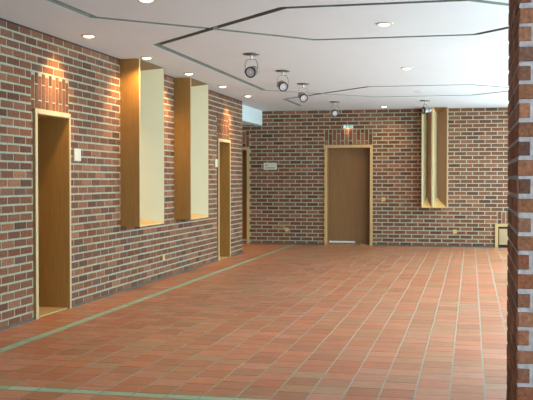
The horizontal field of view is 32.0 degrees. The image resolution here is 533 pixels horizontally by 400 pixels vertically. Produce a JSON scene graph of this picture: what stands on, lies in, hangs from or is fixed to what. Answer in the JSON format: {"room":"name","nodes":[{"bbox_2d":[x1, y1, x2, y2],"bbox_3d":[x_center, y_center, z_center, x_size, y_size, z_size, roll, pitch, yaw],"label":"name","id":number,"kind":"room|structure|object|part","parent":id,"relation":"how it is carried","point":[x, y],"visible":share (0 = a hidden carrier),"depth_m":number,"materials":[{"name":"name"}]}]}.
{"room":"building lobby","nodes":[
{"label":"building lobby","id":0,"kind":"room"},
{"bbox_2d":[0,19,241,327],"bbox_3d":[-2.837,-0.223,7.944,0.405,2.905,20.305,0,1,12],"label":"wall","id":1,"kind":"structure","parent":0,"point":[38,70],"depth_m":10.63,"materials":[{"name":"brick"}]},
{"bbox_2d":[33,108,71,319],"bbox_3d":[-2.421,0.131,9.760,0.420,2.118,0.845,0,1,12],"label":"door","id":2,"kind":"structure","parent":1,"relation":"in","point":[52,280],"depth_m":10.12,"materials":[{"name":"brown wood"}]},
{"bbox_3d":[-2.333,0.141,9.311,0.046,2.118,0.005,0,1,12],"label":"frame","id":3,"kind":"part","parent":2,"relation":"part of","materials":[{"name":"brown wood"}]},
{"bbox_2d":[73,148,80,161],"bbox_3d":[-2.099,-0.502,10.313,0.018,0.147,0.182,0,1,12],"label":"door sign","id":4,"kind":"object","parent":1,"relation":"attached to","point":[76,151],"visible":1,"depth_m":10.30,"materials":[{"name":"beige plastic"}]},
{"bbox_2d":[0,252,242,330],"bbox_3d":[-2.639,1.220,7.929,0.012,0.020,20.300,0,1,12],"label":"baseboard","id":5,"kind":"structure","parent":1,"relation":"attached to","point":[31,319],"depth_m":11.51,"materials":[{"name":"brick"}]},
{"bbox_2d":[0,18,242,101],"bbox_3d":[-2.641,-1.667,7.867,0.008,0.014,20.300,0,1,12],"label":"trim","id":6,"kind":"structure","parent":1,"relation":"attached to","point":[0,18],"depth_m":10.18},
{"bbox_2d":[120,59,163,226],"bbox_3d":[-1.714,-0.719,12.083,0.496,2.087,0.970,0,1,12],"label":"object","id":7,"kind":"object","parent":1,"relation":"attached to","point":[141,82],"visible":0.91,"depth_m":12.24,"materials":[{"name":"brown wood"}]},
{"bbox_3d":[-1.712,-0.710,11.597,0.270,2.084,0.022,0,1,12],"label":"panel","id":8,"kind":"part","parent":7,"relation":"part of","materials":[{"name":"brown wood"}]},
{"bbox_3d":[-1.671,-0.729,12.245,0.754,2.071,0.008,-1,2,-38],"label":"splayed panel","id":9,"kind":"part","parent":7,"relation":"part of","materials":[{"name":"beige laminate"}]},
{"bbox_3d":[-1.708,0.253,12.102,0.470,0.144,0.926,0,1,12],"label":"sill","id":10,"kind":"part","parent":7,"relation":"part of","materials":[{"name":"brown wood"}]},
{"bbox_2d":[174,78,208,219],"bbox_3d":[-1.250,-0.764,14.192,0.496,2.087,0.970,0,1,12],"label":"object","id":11,"kind":"object","parent":1,"relation":"attached to","point":[191,113],"visible":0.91,"depth_m":13.73,"materials":[{"name":"brown wood"}]},
{"bbox_3d":[-1.248,-0.755,13.706,0.270,2.084,0.022,0,1,12],"label":"panel","id":12,"kind":"part","parent":11,"relation":"part of","materials":[{"name":"brown wood"}]},
{"bbox_3d":[-1.208,-0.774,14.354,0.754,2.071,0.008,-1,2,-38],"label":"splayed panel","id":13,"kind":"part","parent":11,"relation":"part of","materials":[{"name":"beige laminate"}]},
{"bbox_3d":[-1.244,0.207,14.211,0.470,0.144,0.926,0,1,12],"label":"sill","id":14,"kind":"part","parent":11,"relation":"part of","materials":[{"name":"brown wood"}]},
{"bbox_3d":[-1.044,-0.773,14.632,0.270,2.087,0.022,0,1,12],"label":"panel","id":15,"kind":"part","parent":11,"relation":"part of","materials":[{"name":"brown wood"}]},
{"bbox_2d":[214,159,217,166],"bbox_3d":[-0.862,-0.633,15.937,0.018,0.147,0.162,0,1,12],"label":"door sign","id":16,"kind":"object","parent":1,"relation":"attached to","point":[215,160],"visible":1,"depth_m":15.89,"materials":[{"name":"beige plastic"}]},
{"bbox_2d":[217,138,230,260],"bbox_3d":[-0.942,-0.013,16.488,0.420,2.118,0.825,0,1,12],"label":"door","id":17,"kind":"structure","parent":1,"relation":"in","point":[223,145],"depth_m":16.83,"materials":[{"name":"brown wood"}]},
{"bbox_3d":[-0.851,-0.004,16.048,0.046,2.118,0.005,0,1,12],"label":"frame","id":18,"kind":"part","parent":17,"relation":"part of","materials":[{"name":"brown wood"}]},
{"bbox_2d":[242,105,261,125],"bbox_3d":[-0.440,-1.758,19.082,0.150,0.315,2.550,0,1,12],"label":"wall","id":19,"kind":"structure","parent":0,"point":[252,116],"depth_m":19.41,"materials":[{"name":"white paint"}]},
{"bbox_2d":[0,244,507,399],"bbox_3d":[-0.711,1.246,9.016,8.750,0.081,23.250,0,1,12],"label":"floor","id":20,"kind":"structure","parent":0,"point":[264,321],"depth_m":8.43,"materials":[{"name":"tile"}]},
{"bbox_2d":[0,0,508,110],"bbox_3d":[0.413,-1.768,8.499,6.360,0.160,22.850,0,1,12],"label":"ceiling","id":21,"kind":"structure","parent":0,"point":[456,50],"depth_m":10.33,"materials":[{"name":"paint"}]},
{"bbox_2d":[81,34,96,37],"bbox_3d":[-1.848,-1.700,9.677,0.174,0.026,0.174,0,1,12],"label":"recessed light","id":22,"kind":"object","parent":21,"relation":"in","point":[82,35],"visible":1,"depth_m":9.63,"materials":[{"name":"metal"}]},
{"bbox_2d":[137,0,155,2],"bbox_3d":[-0.998,-1.659,7.737,0.174,0.026,0.174,0,1,12],"label":"recessed light","id":23,"kind":"object","parent":21,"relation":"in","point":[146,1],"visible":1,"depth_m":7.72,"materials":[{"name":"metal"}]},
{"bbox_2d":[140,56,153,58],"bbox_3d":[-1.468,-1.738,11.408,0.174,0.026,0.174,0,1,12],"label":"recessed light","id":24,"kind":"object","parent":21,"relation":"in","point":[142,57],"visible":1,"depth_m":11.35,"materials":[{"name":"metal"}]},
{"bbox_2d":[243,53,259,77],"bbox_3d":[-0.178,-1.599,11.099,0.200,0.290,0.223,0,1,12],"label":"spotlight","id":25,"kind":"object","parent":21,"relation":"attached to","point":[251,71],"visible":1,"depth_m":11.06,"materials":[{"name":"grey metal"}]},
{"bbox_3d":[-0.180,-1.736,11.084,0.200,0.016,0.199,0,1,12],"label":"plate","id":26,"kind":"part","parent":25,"relation":"part of","materials":[{"name":"grey metal"}]},
{"bbox_2d":[276,70,289,91],"bbox_3d":[0.227,-1.635,12.802,0.200,0.292,0.219,0,1,12],"label":"spotlight","id":27,"kind":"object","parent":21,"relation":"attached to","point":[283,86],"visible":1,"depth_m":12.77,"materials":[{"name":"grey metal"}]},
{"bbox_2d":[297,83,309,101],"bbox_3d":[0.574,-1.671,14.518,0.200,0.292,0.217,0,1,12],"label":"spotlight","id":28,"kind":"object","parent":21,"relation":"attached to","point":[302,96],"visible":1,"depth_m":14.49,"materials":[{"name":"grey metal"}]},
{"bbox_2d":[330,101,339,116],"bbox_3d":[1.315,-1.744,17.884,0.200,0.291,0.222,0,1,12],"label":"spotlight","id":29,"kind":"object","parent":21,"relation":"attached to","point":[334,112],"visible":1,"depth_m":17.85,"materials":[{"name":"grey metal"}]},
{"bbox_2d":[375,22,392,25],"bbox_3d":[1.132,-1.685,8.941,0.174,0.026,0.174,0,1,12],"label":"recessed light","id":30,"kind":"object","parent":21,"relation":"in","point":[378,23],"visible":1,"depth_m":8.90,"materials":[{"name":"metal"}]},
{"bbox_2d":[420,100,430,113],"bbox_3d":[3.010,-1.756,17.601,0.221,0.256,0.199,0,1,12],"label":"spotlight","id":31,"kind":"object","parent":21,"relation":"attached to","point":[424,110],"visible":1,"depth_m":17.58,"materials":[{"name":"grey metal"}]},
{"bbox_2d":[242,107,508,245],"bbox_3d":[1.742,-0.486,20.138,8.750,2.905,0.405,0,1,12],"label":"wall","id":32,"kind":"structure","parent":0,"point":[291,196],"depth_m":19.75,"materials":[{"name":"brick"}]},
{"bbox_2d":[242,147,248,243],"bbox_3d":[-0.819,-0.104,20.630,0.960,2.120,0.290,0,1,12],"label":"door","id":33,"kind":"structure","parent":32,"relation":"in","point":[245,150],"depth_m":20.65,"materials":[{"name":"brown wood"}]},
{"bbox_2d":[263,163,276,169],"bbox_3d":[0.080,-0.736,20.282,0.302,0.162,0.018,0,1,12],"label":"door sign","id":34,"kind":"object","parent":32,"relation":"attached to","point":[266,166],"visible":1,"depth_m":20.28,"materials":[{"name":"beige plastic"}]},
{"bbox_2d":[343,125,352,128],"bbox_3d":[1.740,-1.565,19.875,0.207,0.086,0.061,0,1,12],"label":"exit sign","id":35,"kind":"object","parent":32,"relation":"attached to","point":[344,126],"visible":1,"depth_m":19.85,"materials":[{"name":"white paint"}]},
{"bbox_2d":[324,145,372,245],"bbox_3d":[1.781,-0.106,20.058,1.035,2.150,0.290,0,1,12],"label":"door","id":36,"kind":"structure","parent":32,"relation":"in","point":[348,169],"depth_m":20.14,"materials":[{"name":"brown wood"}]},
{"bbox_2d":[249,242,494,246],"bbox_3d":[1.698,0.957,19.970,8.750,0.028,0.012,0,1,12],"label":"baseboard","id":37,"kind":"structure","parent":32,"relation":"attached to","point":[249,242],"depth_m":19.76,"materials":[{"name":"brick"}]},
{"bbox_2d":[421,107,447,207],"bbox_3d":[3.513,-0.879,19.418,0.535,2.086,0.274,0,1,12],"label":"wall niche","id":38,"kind":"object","parent":32,"relation":"attached to","point":[434,142],"visible":0.93,"depth_m":19.38,"materials":[{"name":"brown wood"}]},
{"bbox_3d":[3.261,-0.879,19.475,0.018,2.081,0.270,0,1,12],"label":"panel","id":39,"kind":"part","parent":38,"relation":"part of","materials":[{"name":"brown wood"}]},
{"bbox_3d":[3.298,-0.884,19.445,0.007,2.071,0.230,1,1,31],"label":"splayed panel","id":40,"kind":"part","parent":38,"relation":"part of","materials":[{"name":"beige laminate"}]},
{"bbox_3d":[3.356,0.055,19.452,0.187,0.206,0.218,0,1,12],"label":"sill","id":41,"kind":"part","parent":38,"relation":"part of","materials":[{"name":"brown wood"}]},
{"bbox_3d":[3.403,-0.883,19.422,0.007,2.071,0.238,0,1,-12],"label":"splayed panel","id":42,"kind":"part","parent":38,"relation":"part of","materials":[{"name":"brown wood"}]},
{"bbox_3d":[3.509,-0.883,19.399,0.007,2.071,0.230,1,1,31],"label":"splayed panel","id":43,"kind":"part","parent":38,"relation":"part of","materials":[{"name":"beige laminate"}]},
{"bbox_3d":[3.614,0.056,19.395,0.282,0.206,0.218,0,1,12],"label":"sill","id":44,"kind":"part","parent":38,"relation":"part of","materials":[{"name":"brown wood"}]},
{"bbox_3d":[3.660,-0.882,19.366,0.007,2.071,0.291,-1,1,-30],"label":"splayed panel","id":45,"kind":"part","parent":38,"relation":"part of","materials":[{"name":"brown wood"}]},
{"bbox_3d":[3.766,-0.877,19.364,0.018,2.081,0.270,0,1,12],"label":"panel","id":46,"kind":"part","parent":38,"relation":"part of","materials":[{"name":"brown wood"}]},
{"bbox_2d":[495,224,507,247],"bbox_3d":[5.101,0.741,19.284,0.710,0.490,0.200,0,1,12],"label":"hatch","id":47,"kind":"object","parent":32,"relation":"attached to","point":[501,237],"visible":0.47,"depth_m":19.28,"materials":[{"name":"beige wood"}]},
{"bbox_3d":[5.096,0.764,19.260,0.540,0.335,0.030,0,1,12],"label":"hatch panel","id":48,"kind":"part","parent":47,"relation":"part of","materials":[{"name":"beige wood"}]},
{"bbox_2d":[506,0,532,399],"bbox_3d":[1.495,-0.150,4.548,0.572,2.905,1.122,0,1,12],"label":"brick pillar","id":49,"kind":"structure","parent":0,"point":[520,16],"depth_m":4.07,"materials":[{"name":"brown brick"}]}
]}

